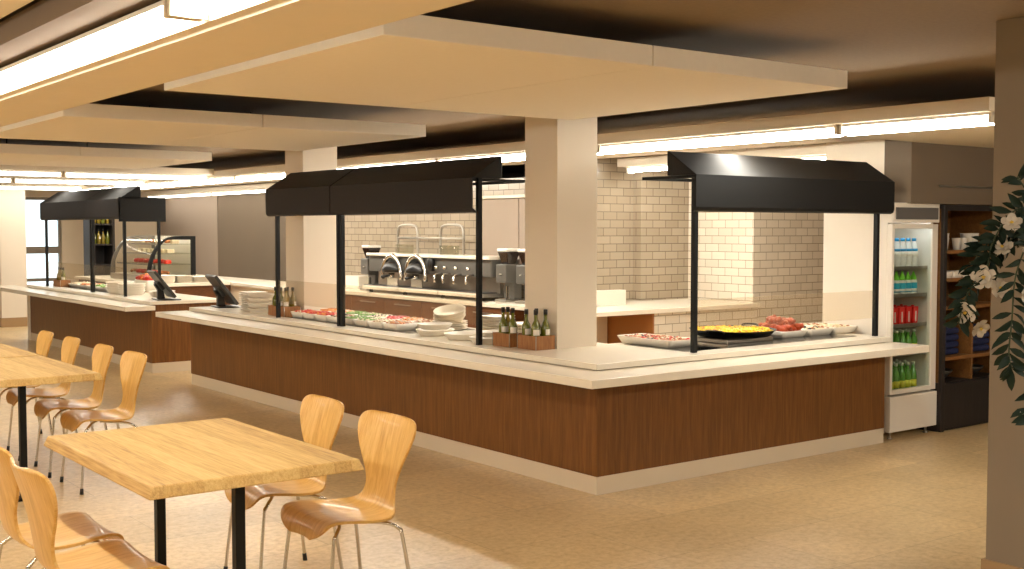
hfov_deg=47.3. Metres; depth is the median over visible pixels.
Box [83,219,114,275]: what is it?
tall cabinet
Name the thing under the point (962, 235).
paper cup
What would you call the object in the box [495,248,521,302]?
coffee grinder
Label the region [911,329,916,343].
drink bottle
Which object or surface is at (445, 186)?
canopy
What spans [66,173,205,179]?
diffuser
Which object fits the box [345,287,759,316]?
countertop
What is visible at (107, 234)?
oil bottle
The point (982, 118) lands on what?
linear light
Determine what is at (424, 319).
filling
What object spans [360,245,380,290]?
coffee grinder
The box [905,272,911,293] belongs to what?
squeeze bottle
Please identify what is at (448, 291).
drip tray
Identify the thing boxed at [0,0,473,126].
soffit
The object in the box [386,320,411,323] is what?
filling
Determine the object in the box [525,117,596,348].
column
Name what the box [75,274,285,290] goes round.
countertop
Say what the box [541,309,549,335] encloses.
oil bottle
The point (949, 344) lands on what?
folded cloth
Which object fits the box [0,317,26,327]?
baseboard
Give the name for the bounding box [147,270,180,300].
terminal
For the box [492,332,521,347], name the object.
crate
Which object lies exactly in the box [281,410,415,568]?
dining chair
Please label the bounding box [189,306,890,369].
countertop
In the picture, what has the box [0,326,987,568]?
floor
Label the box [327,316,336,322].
serving dish
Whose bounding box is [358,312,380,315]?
filling
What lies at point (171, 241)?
cake slice
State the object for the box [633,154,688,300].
wall niche
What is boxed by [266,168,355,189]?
hood
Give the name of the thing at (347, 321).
serving dish
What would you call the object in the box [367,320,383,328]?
serving dish
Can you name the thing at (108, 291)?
serving bowl
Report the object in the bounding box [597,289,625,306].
upstand
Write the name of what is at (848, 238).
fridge
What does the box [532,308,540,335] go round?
oil bottle
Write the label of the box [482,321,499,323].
square plate
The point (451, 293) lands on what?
tray
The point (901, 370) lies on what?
drink bottle
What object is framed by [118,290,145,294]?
serving bowl
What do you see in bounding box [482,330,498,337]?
serving bowl
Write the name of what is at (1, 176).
soffit
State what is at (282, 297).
oil bottle
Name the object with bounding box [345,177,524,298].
wall
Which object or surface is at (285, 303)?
oil bottle
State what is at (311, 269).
column
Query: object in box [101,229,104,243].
oil bottle
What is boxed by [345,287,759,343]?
counter
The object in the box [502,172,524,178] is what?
wall
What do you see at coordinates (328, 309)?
filling
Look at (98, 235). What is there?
oil bottle
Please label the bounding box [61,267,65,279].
oil bottle
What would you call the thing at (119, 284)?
serving bowl
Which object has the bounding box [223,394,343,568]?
dining chair
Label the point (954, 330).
folded cloth
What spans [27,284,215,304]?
countertop
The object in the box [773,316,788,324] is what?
chicken piece
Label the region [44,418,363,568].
dining table
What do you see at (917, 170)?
wall
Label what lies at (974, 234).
paper cup
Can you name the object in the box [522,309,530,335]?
oil bottle
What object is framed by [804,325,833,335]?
serving dish
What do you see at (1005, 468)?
column
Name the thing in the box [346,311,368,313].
filling
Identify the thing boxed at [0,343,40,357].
dining table
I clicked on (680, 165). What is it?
hood
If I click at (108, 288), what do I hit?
serving bowl
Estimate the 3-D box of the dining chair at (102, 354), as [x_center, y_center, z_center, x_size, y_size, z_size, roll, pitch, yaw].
[-2.899,0.820,7.772,0.472,0.814,0.463,-2,3,-33]
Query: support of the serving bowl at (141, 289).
on the serving bowl at (120, 292)
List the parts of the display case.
frame, price rail, price rail, price rail, frame, door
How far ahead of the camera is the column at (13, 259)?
18.88 m
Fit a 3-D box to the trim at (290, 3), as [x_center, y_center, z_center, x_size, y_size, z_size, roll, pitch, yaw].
[-2.975,-0.957,6.439,0.030,0.010,14.500,-2,3,-37]
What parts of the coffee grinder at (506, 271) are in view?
motor, hopper lid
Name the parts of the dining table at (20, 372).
leg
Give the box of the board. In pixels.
[0,0,32,18]
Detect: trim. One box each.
[0,0,311,102]
[939,185,992,188]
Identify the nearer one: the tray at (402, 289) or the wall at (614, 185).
the wall at (614, 185)
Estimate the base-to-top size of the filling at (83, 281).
0.045 m
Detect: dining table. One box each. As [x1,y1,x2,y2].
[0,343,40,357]
[0,356,102,501]
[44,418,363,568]
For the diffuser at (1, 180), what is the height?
0.042 m
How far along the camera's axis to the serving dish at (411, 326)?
9.21 m
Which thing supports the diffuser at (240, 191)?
attached to the linear light at (255, 190)
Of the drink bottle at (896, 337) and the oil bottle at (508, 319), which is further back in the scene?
the drink bottle at (896, 337)
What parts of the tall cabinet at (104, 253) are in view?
panel, panel, panel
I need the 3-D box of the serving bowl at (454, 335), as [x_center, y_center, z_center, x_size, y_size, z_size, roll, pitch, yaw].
[-0.349,0.374,8.495,0.296,0.045,0.296,-2,3,-37]
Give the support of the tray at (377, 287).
on the espresso machine
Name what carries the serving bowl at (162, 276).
on the serving bowl
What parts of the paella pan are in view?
handle, handle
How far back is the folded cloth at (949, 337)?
9.37 m
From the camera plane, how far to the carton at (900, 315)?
8.99 m
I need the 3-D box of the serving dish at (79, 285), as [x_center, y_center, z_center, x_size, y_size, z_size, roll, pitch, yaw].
[-5.618,0.023,15.667,0.320,0.047,0.380,-2,3,-37]
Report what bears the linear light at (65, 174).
attached to the soffit at (155, 170)
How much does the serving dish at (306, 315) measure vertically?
0.052 m
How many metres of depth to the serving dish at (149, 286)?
14.62 m
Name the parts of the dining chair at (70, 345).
leg, leg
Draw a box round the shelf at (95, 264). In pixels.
[95,264,109,265]
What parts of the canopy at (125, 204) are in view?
post, post, post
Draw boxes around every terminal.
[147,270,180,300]
[205,274,239,307]
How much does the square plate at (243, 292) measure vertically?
0.018 m
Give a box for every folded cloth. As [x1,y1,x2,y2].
[945,341,958,347]
[945,347,957,354]
[946,327,958,333]
[946,334,958,340]
[973,331,988,337]
[973,337,988,344]
[973,344,988,351]
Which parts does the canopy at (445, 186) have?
post, post, post, rail, arm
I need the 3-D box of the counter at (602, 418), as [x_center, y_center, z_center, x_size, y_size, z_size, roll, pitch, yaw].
[-0.294,0.712,10.149,3.233,0.796,6.693,-2,3,-37]
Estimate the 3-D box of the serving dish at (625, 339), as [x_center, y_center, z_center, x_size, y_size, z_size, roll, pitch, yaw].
[0.997,0.388,8.080,0.270,0.052,0.540,-2,3,-37]
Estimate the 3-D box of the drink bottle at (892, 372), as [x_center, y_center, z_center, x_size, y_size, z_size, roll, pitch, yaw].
[2.897,0.720,8.964,0.059,0.225,0.059,-2,3,-37]
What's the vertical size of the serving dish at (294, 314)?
0.052 m
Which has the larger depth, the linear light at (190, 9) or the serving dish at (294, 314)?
the serving dish at (294, 314)
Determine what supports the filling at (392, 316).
in the serving dish
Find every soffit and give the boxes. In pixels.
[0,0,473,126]
[0,165,213,175]
[0,175,149,180]
[0,182,85,186]
[82,97,994,190]
[141,182,276,196]
[617,144,825,166]
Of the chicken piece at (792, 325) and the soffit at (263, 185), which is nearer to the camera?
the chicken piece at (792, 325)
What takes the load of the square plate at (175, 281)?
on the countertop at (234, 285)
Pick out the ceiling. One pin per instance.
(891, 52)
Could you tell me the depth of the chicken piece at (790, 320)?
8.63 m
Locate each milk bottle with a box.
[894,238,900,266]
[900,238,906,265]
[905,238,911,265]
[911,238,917,265]
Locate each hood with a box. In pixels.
[41,188,104,202]
[86,185,140,200]
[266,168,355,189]
[331,156,501,185]
[667,151,893,181]
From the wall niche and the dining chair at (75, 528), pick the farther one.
the wall niche
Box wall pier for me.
[688,143,825,323]
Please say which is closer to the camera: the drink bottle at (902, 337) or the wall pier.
the drink bottle at (902, 337)
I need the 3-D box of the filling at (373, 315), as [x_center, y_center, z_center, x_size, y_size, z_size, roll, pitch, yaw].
[-1.093,0.268,9.984,0.199,0.040,0.196,-2,3,-37]
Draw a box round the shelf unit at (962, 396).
[916,205,992,431]
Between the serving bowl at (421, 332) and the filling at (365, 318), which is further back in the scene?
the filling at (365, 318)
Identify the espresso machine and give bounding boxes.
[362,223,518,300]
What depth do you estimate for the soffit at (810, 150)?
10.07 m
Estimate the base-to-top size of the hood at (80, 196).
0.159 m
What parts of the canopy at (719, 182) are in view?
rail, arm, post, post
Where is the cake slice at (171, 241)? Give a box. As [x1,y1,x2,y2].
[170,240,178,243]
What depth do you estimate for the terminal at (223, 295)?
11.84 m
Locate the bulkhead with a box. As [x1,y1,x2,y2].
[0,0,160,67]
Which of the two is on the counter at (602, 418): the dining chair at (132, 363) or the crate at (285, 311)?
the crate at (285, 311)
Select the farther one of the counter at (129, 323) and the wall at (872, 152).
the counter at (129, 323)
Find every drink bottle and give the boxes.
[892,372,893,388]
[893,331,899,342]
[893,363,899,388]
[899,330,905,342]
[899,362,904,387]
[904,362,910,387]
[905,330,911,343]
[910,361,916,386]
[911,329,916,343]
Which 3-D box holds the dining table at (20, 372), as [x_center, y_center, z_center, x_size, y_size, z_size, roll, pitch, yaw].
[-3.120,0.883,7.197,0.816,0.740,1.228,-2,3,-37]
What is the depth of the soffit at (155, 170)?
14.16 m
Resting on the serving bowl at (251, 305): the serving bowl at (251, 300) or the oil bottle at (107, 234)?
the serving bowl at (251, 300)
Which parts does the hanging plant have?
flower, flower, flower, stem, flower, flower, flower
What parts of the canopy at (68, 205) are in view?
post, post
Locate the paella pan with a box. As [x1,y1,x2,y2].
[689,323,776,337]
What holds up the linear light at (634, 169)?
attached to the soffit at (810, 150)
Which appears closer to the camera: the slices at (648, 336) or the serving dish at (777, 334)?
the slices at (648, 336)
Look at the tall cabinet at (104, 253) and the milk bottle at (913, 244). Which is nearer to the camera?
the milk bottle at (913, 244)
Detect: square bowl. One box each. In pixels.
[947,271,951,277]
[951,271,962,277]
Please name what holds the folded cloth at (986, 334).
on the folded cloth at (976, 341)
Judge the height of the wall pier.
2.500 m
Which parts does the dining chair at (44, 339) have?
leg, leg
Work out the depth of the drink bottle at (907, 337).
9.07 m
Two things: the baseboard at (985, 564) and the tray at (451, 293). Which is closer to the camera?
the baseboard at (985, 564)
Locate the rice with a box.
[697,325,772,331]
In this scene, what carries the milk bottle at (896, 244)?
on the fridge
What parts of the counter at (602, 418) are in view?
warming plate, tray rail, warming plate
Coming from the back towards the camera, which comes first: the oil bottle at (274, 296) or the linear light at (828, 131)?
the oil bottle at (274, 296)
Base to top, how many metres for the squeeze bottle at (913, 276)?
0.177 m
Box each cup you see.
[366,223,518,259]
[952,238,960,249]
[960,233,972,237]
[960,238,966,249]
[966,238,972,246]
[973,233,978,241]
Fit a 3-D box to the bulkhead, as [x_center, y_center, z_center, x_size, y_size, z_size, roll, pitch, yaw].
[-3.129,-1.081,6.316,0.265,0.090,14.500,-2,3,-37]
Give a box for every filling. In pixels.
[71,281,89,283]
[294,309,316,311]
[305,311,327,313]
[317,312,336,315]
[320,308,336,310]
[345,315,366,318]
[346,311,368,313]
[357,317,381,320]
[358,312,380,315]
[371,314,395,316]
[373,318,397,321]
[386,315,408,318]
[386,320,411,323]
[400,317,423,320]
[414,318,433,322]
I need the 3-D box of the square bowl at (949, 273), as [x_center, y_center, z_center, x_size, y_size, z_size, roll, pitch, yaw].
[3.388,-0.078,9.242,0.132,0.052,0.140,-2,3,-37]
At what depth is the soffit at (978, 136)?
8.36 m
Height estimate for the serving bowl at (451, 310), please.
0.102 m
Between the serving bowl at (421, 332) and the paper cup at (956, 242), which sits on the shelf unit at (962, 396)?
the paper cup at (956, 242)
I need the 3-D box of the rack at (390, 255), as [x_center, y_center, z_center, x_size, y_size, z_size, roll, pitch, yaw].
[-0.809,-0.480,12.700,0.380,0.366,2.420,-2,3,-37]
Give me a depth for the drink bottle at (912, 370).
9.12 m
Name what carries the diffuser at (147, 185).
attached to the linear light at (158, 184)
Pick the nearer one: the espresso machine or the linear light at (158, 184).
the espresso machine
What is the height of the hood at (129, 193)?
0.159 m
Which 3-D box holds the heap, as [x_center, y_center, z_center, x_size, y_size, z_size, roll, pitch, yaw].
[-4.593,-0.096,14.810,0.279,0.105,0.407,-2,3,-37]
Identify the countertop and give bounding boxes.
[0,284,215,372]
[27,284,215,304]
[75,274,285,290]
[75,274,285,304]
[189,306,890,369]
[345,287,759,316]
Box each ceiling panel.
[0,103,425,150]
[0,139,211,168]
[164,15,846,119]
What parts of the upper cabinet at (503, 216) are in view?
cornice, door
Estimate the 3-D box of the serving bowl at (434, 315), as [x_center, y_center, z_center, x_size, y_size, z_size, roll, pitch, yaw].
[-0.495,0.239,9.245,0.259,0.102,0.249,1,3,24]
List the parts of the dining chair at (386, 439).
leg, leg, leg, leg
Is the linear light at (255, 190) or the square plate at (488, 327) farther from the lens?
the linear light at (255, 190)
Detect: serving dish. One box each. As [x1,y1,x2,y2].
[77,284,88,288]
[135,279,155,292]
[291,311,304,317]
[302,313,316,319]
[314,314,330,320]
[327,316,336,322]
[345,318,355,324]
[353,319,371,326]
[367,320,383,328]
[382,322,416,330]
[617,333,689,347]
[770,329,806,337]
[803,323,856,333]
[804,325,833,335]
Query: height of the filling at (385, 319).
0.038 m
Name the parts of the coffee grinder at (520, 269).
motor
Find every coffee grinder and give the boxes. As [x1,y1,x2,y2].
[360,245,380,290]
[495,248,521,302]
[515,249,524,303]
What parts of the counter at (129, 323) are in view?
panel, tray rail, warming plate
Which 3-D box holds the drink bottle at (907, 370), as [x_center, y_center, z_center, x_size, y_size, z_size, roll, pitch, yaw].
[3.077,0.713,9.100,0.059,0.225,0.059,-2,3,-37]
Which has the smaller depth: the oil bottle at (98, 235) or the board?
the board
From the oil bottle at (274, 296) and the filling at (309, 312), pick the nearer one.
the filling at (309, 312)
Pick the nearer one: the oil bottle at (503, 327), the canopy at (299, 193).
the oil bottle at (503, 327)
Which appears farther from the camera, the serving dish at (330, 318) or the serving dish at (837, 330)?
the serving dish at (330, 318)
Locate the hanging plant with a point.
(983, 274)
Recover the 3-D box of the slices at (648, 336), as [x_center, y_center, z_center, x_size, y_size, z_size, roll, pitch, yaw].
[0.995,0.364,8.078,0.243,0.034,0.500,-2,3,-37]
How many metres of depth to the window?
21.44 m
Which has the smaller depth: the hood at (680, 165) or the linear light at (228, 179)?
the hood at (680, 165)
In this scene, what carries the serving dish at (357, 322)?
on the counter at (602, 418)
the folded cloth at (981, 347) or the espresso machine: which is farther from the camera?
the espresso machine
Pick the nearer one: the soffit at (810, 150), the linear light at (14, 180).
the soffit at (810, 150)
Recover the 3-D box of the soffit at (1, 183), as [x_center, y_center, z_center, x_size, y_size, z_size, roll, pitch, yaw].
[-9.968,-1.527,16.872,7.420,0.080,0.340,-2,3,-37]
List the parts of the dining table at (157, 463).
leg, leg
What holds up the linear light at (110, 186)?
attached to the soffit at (978, 136)
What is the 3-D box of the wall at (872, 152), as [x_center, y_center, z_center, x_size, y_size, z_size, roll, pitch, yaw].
[4.233,-0.153,10.409,3.860,2.500,0.550,-2,3,-37]
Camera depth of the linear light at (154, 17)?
4.25 m
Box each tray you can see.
[362,285,397,290]
[364,284,410,287]
[398,287,437,294]
[400,287,452,290]
[438,291,475,297]
[440,289,494,293]
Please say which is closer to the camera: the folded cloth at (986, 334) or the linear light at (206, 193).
the folded cloth at (986, 334)
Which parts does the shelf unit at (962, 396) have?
panel, panel, drawer, panel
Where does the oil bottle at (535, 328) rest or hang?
in the crate at (535, 343)
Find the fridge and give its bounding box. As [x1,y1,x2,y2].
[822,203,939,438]
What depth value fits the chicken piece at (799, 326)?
8.63 m
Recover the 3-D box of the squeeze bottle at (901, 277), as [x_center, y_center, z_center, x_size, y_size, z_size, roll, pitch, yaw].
[3.011,-0.010,9.027,0.070,0.177,0.054,-2,3,-37]
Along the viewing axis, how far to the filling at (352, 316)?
9.78 m
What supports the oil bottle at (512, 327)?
in the crate at (498, 339)
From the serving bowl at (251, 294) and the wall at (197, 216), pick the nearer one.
the serving bowl at (251, 294)
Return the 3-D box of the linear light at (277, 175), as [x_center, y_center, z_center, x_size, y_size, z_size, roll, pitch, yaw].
[-2.697,-1.270,13.627,0.145,0.070,2.240,-2,3,-37]
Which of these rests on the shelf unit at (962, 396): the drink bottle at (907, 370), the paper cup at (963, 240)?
the paper cup at (963, 240)
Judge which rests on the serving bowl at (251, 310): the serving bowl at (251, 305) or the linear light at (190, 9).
the serving bowl at (251, 305)
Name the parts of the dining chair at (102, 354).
leg, leg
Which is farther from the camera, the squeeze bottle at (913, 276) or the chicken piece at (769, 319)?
the squeeze bottle at (913, 276)
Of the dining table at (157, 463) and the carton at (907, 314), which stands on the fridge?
the carton at (907, 314)
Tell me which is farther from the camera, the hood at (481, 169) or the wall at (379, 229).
the wall at (379, 229)
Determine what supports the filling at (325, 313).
in the serving dish at (318, 317)
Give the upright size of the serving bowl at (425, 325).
0.040 m
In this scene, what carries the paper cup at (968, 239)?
on the shelf unit at (962, 396)
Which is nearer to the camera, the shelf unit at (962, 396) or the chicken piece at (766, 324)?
the chicken piece at (766, 324)
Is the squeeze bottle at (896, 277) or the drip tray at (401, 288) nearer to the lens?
the squeeze bottle at (896, 277)
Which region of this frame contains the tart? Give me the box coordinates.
[163,260,171,263]
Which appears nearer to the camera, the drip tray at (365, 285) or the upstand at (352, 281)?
the drip tray at (365, 285)
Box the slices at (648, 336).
[624,333,689,340]
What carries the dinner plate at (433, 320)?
on the dinner plate
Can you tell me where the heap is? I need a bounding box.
[136,273,152,280]
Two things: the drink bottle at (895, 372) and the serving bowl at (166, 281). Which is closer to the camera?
the drink bottle at (895, 372)
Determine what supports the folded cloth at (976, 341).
on the folded cloth at (981, 347)
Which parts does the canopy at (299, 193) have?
post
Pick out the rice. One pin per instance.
(724, 328)
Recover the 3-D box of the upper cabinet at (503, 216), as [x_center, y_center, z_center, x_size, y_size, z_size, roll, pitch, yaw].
[0.110,-0.529,11.925,0.160,0.770,1.420,-2,3,-37]
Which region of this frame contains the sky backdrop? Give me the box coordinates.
[25,200,57,283]
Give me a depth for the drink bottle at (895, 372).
8.99 m
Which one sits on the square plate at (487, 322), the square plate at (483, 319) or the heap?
the square plate at (483, 319)
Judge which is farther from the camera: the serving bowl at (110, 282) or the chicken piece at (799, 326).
the serving bowl at (110, 282)
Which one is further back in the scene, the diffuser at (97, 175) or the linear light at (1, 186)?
the linear light at (1, 186)
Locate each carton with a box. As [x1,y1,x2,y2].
[893,307,897,324]
[895,306,904,323]
[902,305,911,323]
[908,305,917,322]
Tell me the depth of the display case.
16.72 m
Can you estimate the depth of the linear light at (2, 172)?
13.66 m
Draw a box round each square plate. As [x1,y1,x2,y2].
[174,281,192,282]
[175,275,193,276]
[239,291,266,293]
[482,314,514,318]
[482,318,510,321]
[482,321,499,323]
[482,323,498,326]
[482,326,498,328]
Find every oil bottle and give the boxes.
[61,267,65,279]
[97,229,100,243]
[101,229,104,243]
[106,229,109,243]
[272,287,275,305]
[280,287,283,305]
[282,287,288,306]
[289,287,295,306]
[499,307,507,333]
[506,307,510,324]
[508,308,516,333]
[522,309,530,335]
[531,310,539,336]
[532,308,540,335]
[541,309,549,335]
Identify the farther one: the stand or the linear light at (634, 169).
the linear light at (634, 169)
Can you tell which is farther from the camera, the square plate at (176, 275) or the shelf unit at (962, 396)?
the square plate at (176, 275)
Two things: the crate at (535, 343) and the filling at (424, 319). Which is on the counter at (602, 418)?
the crate at (535, 343)
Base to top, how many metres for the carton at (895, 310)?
0.146 m
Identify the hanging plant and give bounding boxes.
[942,164,1023,425]
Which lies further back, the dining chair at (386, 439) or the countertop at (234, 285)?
the countertop at (234, 285)
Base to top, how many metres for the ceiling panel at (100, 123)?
0.212 m
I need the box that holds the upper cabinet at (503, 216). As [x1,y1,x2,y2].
[482,194,524,264]
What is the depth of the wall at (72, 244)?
21.78 m
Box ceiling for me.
[0,0,1023,172]
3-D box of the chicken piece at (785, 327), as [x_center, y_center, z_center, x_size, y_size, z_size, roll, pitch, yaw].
[1.988,0.319,8.547,0.078,0.079,0.131,-2,3,-33]
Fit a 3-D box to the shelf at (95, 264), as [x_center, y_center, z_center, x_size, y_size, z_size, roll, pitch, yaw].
[-7.139,-0.342,20.251,0.300,0.025,0.460,-2,3,-37]
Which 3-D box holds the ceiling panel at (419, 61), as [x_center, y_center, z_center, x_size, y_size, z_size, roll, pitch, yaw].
[-0.043,-1.076,5.811,2.660,0.212,2.122,-2,3,-37]
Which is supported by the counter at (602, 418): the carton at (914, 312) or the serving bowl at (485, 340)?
the serving bowl at (485, 340)
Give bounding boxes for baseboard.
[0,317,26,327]
[981,557,1023,568]
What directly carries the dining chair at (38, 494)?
on the floor
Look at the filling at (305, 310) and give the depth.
10.50 m
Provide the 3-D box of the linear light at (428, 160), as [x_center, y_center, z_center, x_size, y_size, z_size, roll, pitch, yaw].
[-1.330,-1.183,11.830,0.145,0.070,2.240,-2,3,-37]
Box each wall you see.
[25,190,156,282]
[156,186,217,275]
[217,182,285,280]
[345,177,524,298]
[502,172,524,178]
[597,156,632,299]
[826,139,884,432]
[884,140,993,205]
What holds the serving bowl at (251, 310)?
on the counter at (602, 418)
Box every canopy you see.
[40,188,104,291]
[86,185,165,296]
[265,168,355,317]
[330,156,524,344]
[642,151,894,352]
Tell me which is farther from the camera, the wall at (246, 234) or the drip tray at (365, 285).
the wall at (246, 234)
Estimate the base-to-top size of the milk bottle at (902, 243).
0.226 m
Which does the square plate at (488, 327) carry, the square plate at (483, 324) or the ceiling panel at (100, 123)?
the square plate at (483, 324)
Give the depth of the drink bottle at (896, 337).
8.98 m
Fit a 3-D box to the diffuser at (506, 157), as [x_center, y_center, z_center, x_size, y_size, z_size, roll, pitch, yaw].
[0.038,-1.087,10.033,0.115,0.052,2.200,-2,3,-37]
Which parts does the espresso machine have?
mirror panel, mirror panel, cross rail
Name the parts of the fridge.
kick panel, door, header frame, header panel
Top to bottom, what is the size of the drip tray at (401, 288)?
0.008 m
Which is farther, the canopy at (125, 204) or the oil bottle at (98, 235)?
the oil bottle at (98, 235)
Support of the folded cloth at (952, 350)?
on the shelf unit at (962, 396)
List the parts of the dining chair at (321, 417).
leg, leg, leg, leg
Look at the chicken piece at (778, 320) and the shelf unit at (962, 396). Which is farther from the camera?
the shelf unit at (962, 396)
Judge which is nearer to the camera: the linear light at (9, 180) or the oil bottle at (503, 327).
the oil bottle at (503, 327)
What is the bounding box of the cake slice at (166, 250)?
[165,249,173,252]
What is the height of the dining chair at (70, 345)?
0.814 m
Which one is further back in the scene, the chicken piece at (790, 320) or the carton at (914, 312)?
the carton at (914, 312)
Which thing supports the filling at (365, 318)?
in the serving dish at (357, 322)
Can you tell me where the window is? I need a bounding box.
[25,197,61,281]
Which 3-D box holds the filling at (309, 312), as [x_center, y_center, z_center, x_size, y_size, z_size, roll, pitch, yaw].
[-1.720,0.250,10.365,0.202,0.038,0.189,-2,3,-37]
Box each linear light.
[0,0,201,88]
[0,170,62,176]
[0,178,11,182]
[0,185,81,189]
[12,178,144,185]
[63,171,206,180]
[69,186,112,190]
[113,182,171,188]
[147,192,210,197]
[167,176,239,186]
[168,0,238,19]
[211,189,265,195]
[235,172,284,181]
[337,159,436,168]
[437,145,604,161]
[598,125,846,153]
[626,155,825,172]
[839,111,994,135]
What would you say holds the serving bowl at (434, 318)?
on the dinner plate at (433, 320)
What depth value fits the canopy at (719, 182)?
7.98 m
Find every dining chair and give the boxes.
[0,330,53,433]
[0,447,123,568]
[6,336,80,460]
[10,456,169,568]
[34,344,113,477]
[60,351,146,494]
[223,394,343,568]
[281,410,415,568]
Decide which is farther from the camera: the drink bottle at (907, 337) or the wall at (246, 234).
the wall at (246, 234)
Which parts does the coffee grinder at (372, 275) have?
motor, hopper lid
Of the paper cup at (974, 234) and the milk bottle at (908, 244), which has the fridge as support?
the milk bottle at (908, 244)
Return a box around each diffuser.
[0,179,10,181]
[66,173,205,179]
[124,183,171,188]
[212,190,264,194]
[440,153,602,161]
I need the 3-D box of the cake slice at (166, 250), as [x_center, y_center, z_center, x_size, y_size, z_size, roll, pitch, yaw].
[-4.762,-0.464,16.270,0.100,0.050,0.080,-2,3,-37]
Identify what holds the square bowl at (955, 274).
on the shelf unit at (962, 396)
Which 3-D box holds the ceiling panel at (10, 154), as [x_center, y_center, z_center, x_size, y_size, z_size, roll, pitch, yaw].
[-4.780,-1.377,12.037,2.660,0.212,2.120,-2,3,-37]
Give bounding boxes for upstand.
[346,275,367,288]
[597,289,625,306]
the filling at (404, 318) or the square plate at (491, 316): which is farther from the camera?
the filling at (404, 318)
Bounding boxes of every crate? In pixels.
[53,279,70,286]
[268,305,300,316]
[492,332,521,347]
[517,334,555,350]
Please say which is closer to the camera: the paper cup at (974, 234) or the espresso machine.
the paper cup at (974, 234)
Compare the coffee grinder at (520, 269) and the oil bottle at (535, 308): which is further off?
the coffee grinder at (520, 269)
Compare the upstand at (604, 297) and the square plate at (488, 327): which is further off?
the upstand at (604, 297)
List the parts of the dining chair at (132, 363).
leg, leg, leg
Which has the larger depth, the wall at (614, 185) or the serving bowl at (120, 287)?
the serving bowl at (120, 287)
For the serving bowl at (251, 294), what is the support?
on the serving bowl at (251, 300)
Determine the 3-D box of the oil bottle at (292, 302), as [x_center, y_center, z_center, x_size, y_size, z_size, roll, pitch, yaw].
[-2.008,0.151,10.711,0.063,0.254,0.062,-1,3,-16]
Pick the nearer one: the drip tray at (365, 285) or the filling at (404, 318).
the filling at (404, 318)
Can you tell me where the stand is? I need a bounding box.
[697,336,772,343]
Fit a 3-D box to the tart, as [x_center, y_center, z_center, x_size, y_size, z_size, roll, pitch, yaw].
[-4.794,-0.318,16.253,0.118,0.060,0.115,-2,3,-37]
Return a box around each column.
[0,189,26,317]
[285,147,336,309]
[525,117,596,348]
[986,17,1023,567]
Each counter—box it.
[155,306,928,494]
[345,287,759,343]
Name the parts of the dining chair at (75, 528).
leg, leg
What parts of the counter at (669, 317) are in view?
drawer, drawer, drawer, drawer, drawer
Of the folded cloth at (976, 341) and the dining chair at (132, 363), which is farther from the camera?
the folded cloth at (976, 341)
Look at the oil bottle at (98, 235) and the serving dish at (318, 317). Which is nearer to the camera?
the serving dish at (318, 317)
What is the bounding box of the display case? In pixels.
[110,235,195,279]
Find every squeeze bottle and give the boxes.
[894,272,899,293]
[899,272,905,293]
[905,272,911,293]
[911,271,916,292]
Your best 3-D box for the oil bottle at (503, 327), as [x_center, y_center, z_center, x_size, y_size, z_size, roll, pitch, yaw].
[-0.061,0.282,8.012,0.063,0.254,0.062,2,4,41]
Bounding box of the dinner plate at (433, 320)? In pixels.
[433,320,467,323]
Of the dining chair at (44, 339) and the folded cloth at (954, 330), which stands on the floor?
the dining chair at (44, 339)
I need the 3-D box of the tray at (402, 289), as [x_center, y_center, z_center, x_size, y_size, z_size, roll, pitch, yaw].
[-1.017,0.069,12.565,0.006,0.043,0.775,-2,3,-37]
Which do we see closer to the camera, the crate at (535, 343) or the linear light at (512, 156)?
the crate at (535, 343)
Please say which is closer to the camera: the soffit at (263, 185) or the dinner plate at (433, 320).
the dinner plate at (433, 320)
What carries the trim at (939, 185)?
attached to the wall at (917, 170)
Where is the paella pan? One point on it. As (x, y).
(707, 333)
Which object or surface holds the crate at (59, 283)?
on the counter at (129, 323)
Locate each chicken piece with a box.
[761,323,776,327]
[766,316,775,323]
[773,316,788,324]
[774,323,791,331]
[782,317,795,324]
[789,323,796,330]
[794,323,803,330]
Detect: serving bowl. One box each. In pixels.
[106,281,133,284]
[106,287,118,289]
[106,289,119,293]
[118,283,145,286]
[118,285,144,288]
[118,288,144,290]
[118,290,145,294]
[161,275,175,277]
[164,279,175,282]
[247,292,273,298]
[247,298,271,302]
[247,302,271,307]
[247,307,267,312]
[416,328,453,335]
[417,322,452,329]
[433,304,465,317]
[433,310,465,321]
[433,314,465,323]
[444,331,475,340]
[469,335,491,343]
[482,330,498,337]
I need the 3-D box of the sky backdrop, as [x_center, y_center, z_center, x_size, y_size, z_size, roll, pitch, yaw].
[-9.568,-0.796,22.651,3.100,3.400,0.050,-2,3,-37]

